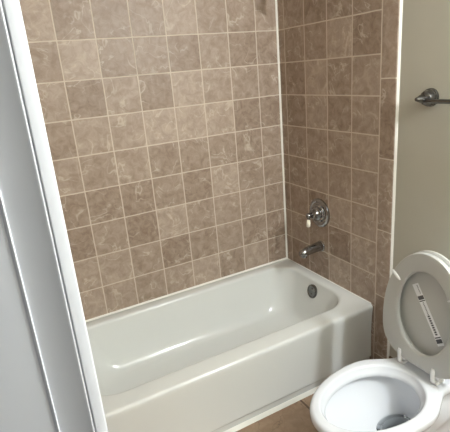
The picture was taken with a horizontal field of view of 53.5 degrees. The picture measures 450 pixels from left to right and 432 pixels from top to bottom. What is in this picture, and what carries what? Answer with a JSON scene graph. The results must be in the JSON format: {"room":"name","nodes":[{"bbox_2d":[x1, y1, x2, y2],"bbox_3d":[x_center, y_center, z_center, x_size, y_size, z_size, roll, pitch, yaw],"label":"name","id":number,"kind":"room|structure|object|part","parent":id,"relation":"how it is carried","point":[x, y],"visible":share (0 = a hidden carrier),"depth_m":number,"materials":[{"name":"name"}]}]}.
{"room":"bathroom","nodes":[
{"label":"bathroom","id":0,"kind":"room"},
{"bbox_2d":[19,0,285,319],"bbox_3d":[-0.412,-0.371,2.368,1.660,2.440,0.100,-14,20,-25],"label":"wall","id":1,"kind":"structure","parent":0,"point":[161,117],"depth_m":2.36,"materials":[{"name":"tile"}]},
{"bbox_2d":[85,257,286,321],"bbox_3d":[-0.251,0.443,2.622,1.515,0.014,0.012,-14,20,-25],"label":"trim","id":2,"kind":"structure","parent":1,"relation":"attached to","point":[145,302],"depth_m":2.62,"materials":[{"name":"white plastic"}]},
{"bbox_2d":[275,0,287,257],"bbox_3d":[0.324,-0.705,2.621,0.010,2.088,0.010,-14,20,-25],"label":"trim","id":3,"kind":"structure","parent":1,"relation":"attached to","point":[275,0],"depth_m":2.67,"materials":[{"name":"white plastic"}]},
{"bbox_2d":[236,394,317,431],"bbox_3d":[0.423,1.156,1.553,1.760,0.080,3.000,-14,20,-25],"label":"floor","id":4,"kind":"structure","parent":0,"point":[295,417],"depth_m":2.07,"materials":[{"name":"tile"}]},
{"bbox_2d":[86,259,372,431],"bbox_3d":[-0.059,0.702,2.358,1.515,0.356,0.759,-14,20,-25],"label":"bathtub","id":5,"kind":"object","parent":4,"relation":"on","point":[216,356],"visible":0.8,"depth_m":2.32,"materials":[{"name":"ceramic"}]},
{"bbox_2d":[224,385,319,431],"bbox_3d":[0.137,0.955,2.094,1.470,0.011,0.024,-14,20,-25],"label":"trim","id":6,"kind":"structure","parent":5,"relation":"attached to","point":[312,391],"depth_m":2.13,"materials":[{"name":"white plastic"}]},
{"bbox_3d":[0.520,0.444,2.631,0.044,0.084,0.083,-14,20,-25],"label":"overflow plate","id":7,"kind":"part","parent":5,"relation":"part of","materials":[{"name":"silver metal"}]},
{"bbox_2d":[310,250,449,431],"bbox_3d":[0.644,0.585,1.675,0.752,0.889,0.384,-14,20,-25],"label":"toilet","id":8,"kind":"object","parent":4,"relation":"on","point":[409,391],"visible":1,"depth_m":1.72,"materials":[{"name":"white ceramic"}]},
{"bbox_3d":[0.664,0.820,1.752,0.748,0.392,0.380,-14,20,-25],"label":"bowl","id":9,"kind":"part","parent":8,"relation":"part of","materials":[{"name":"white ceramic"}]},
{"bbox_3d":[0.738,0.358,1.657,0.047,0.464,0.368,-14,20,-25],"label":"seat","id":10,"kind":"part","parent":8,"relation":"part of","materials":[{"name":"plastic"}]},
{"bbox_3d":[0.764,0.353,1.670,0.050,0.468,0.372,-14,20,-25],"label":"lid","id":11,"kind":"part","parent":8,"relation":"part of","materials":[{"name":"plastic"}]},
{"bbox_2d":[417,285,442,343],"bbox_3d":[0.764,0.371,1.668,0.003,0.194,0.137,-12,19,-20],"label":"label","id":12,"kind":"object","parent":8,"relation":"attached to","point":[429,299],"depth_m":1.67,"materials":[{"name":"white paper"}]},
{"bbox_2d":[389,0,449,357],"bbox_3d":[1.051,-0.218,1.517,0.090,2.440,3.000,-14,20,-25],"label":"wall","id":13,"kind":"structure","parent":0,"point":[422,197],"depth_m":1.83,"materials":[{"name":"paint"}]},
{"bbox_2d":[299,240,324,257],"bbox_3d":[0.491,0.193,2.564,0.157,0.071,0.066,-14,20,-25],"label":"tub spout","id":14,"kind":"object","parent":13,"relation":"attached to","point":[318,246],"visible":1,"depth_m":2.55,"materials":[{"name":"silver metal"}]},
{"bbox_2d":[306,198,329,226],"bbox_3d":[0.498,-0.009,2.514,0.098,0.166,0.166,-14,20,-25],"label":"shower valve","id":15,"kind":"object","parent":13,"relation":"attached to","point":[319,212],"visible":1,"depth_m":2.50,"materials":[{"name":"silver metal"}]},
{"bbox_3d":[0.473,0.002,2.503,0.038,0.038,0.030,-14,20,-25],"label":"lever","id":16,"kind":"part","parent":15,"relation":"part of","materials":[{"name":"silver metal"}]},
{"bbox_2d":[287,258,370,303],"bbox_3d":[0.584,0.368,2.636,0.006,0.009,0.740,-14,20,-25],"label":"trim","id":17,"kind":"structure","parent":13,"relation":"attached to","point":[287,258],"depth_m":2.58,"materials":[{"name":"white plastic"}]},
{"bbox_2d":[277,0,382,358],"bbox_3d":[0.526,-0.450,2.359,0.012,2.440,0.766,-14,20,-25],"label":"tile wall","id":18,"kind":"structure","parent":13,"relation":"attached to","point":[330,50],"depth_m":2.31,"materials":[{"name":"tile"}]},
{"bbox_2d":[374,0,399,358],"bbox_3d":[0.728,-0.348,1.997,0.012,2.440,0.088,-14,20,-25],"label":"trim","id":19,"kind":"structure","parent":13,"relation":"attached to","point":[390,12],"depth_m":2.02,"materials":[{"name":"tile"}]},
{"bbox_2d":[387,0,402,358],"bbox_3d":[0.752,-0.337,1.957,0.009,2.440,0.012,-14,20,-25],"label":"trim","id":20,"kind":"structure","parent":13,"relation":"attached to","point":[401,1],"depth_m":1.96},
{"bbox_2d":[415,88,449,106],"bbox_3d":[0.921,-0.387,1.488,0.091,0.072,0.682,-14,20,-25],"label":"towel bar","id":21,"kind":"object","parent":13,"relation":"attached to","point":[429,97],"visible":1,"depth_m":1.73,"materials":[{"name":"silver metal"}]},
{"bbox_3d":[0.777,-0.460,1.747,0.091,0.072,0.072,-14,20,-25],"label":"post","id":22,"kind":"part","parent":21,"relation":"part of","materials":[{"name":"silver metal"}]},
{"bbox_3d":[-0.013,0.324,0.156,0.120,2.440,1.440,-14,20,-25],"label":"doorway","id":23,"kind":"structure","parent":0,"visible":0},
{"bbox_2d":[0,0,107,431],"bbox_3d":[-0.346,0.328,0.807,0.212,2.080,0.141,-14,20,-25],"label":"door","id":24,"kind":"structure","parent":23,"relation":"attached to","point":[49,382],"depth_m":0.71,"materials":[{"name":"paint"}]}
]}

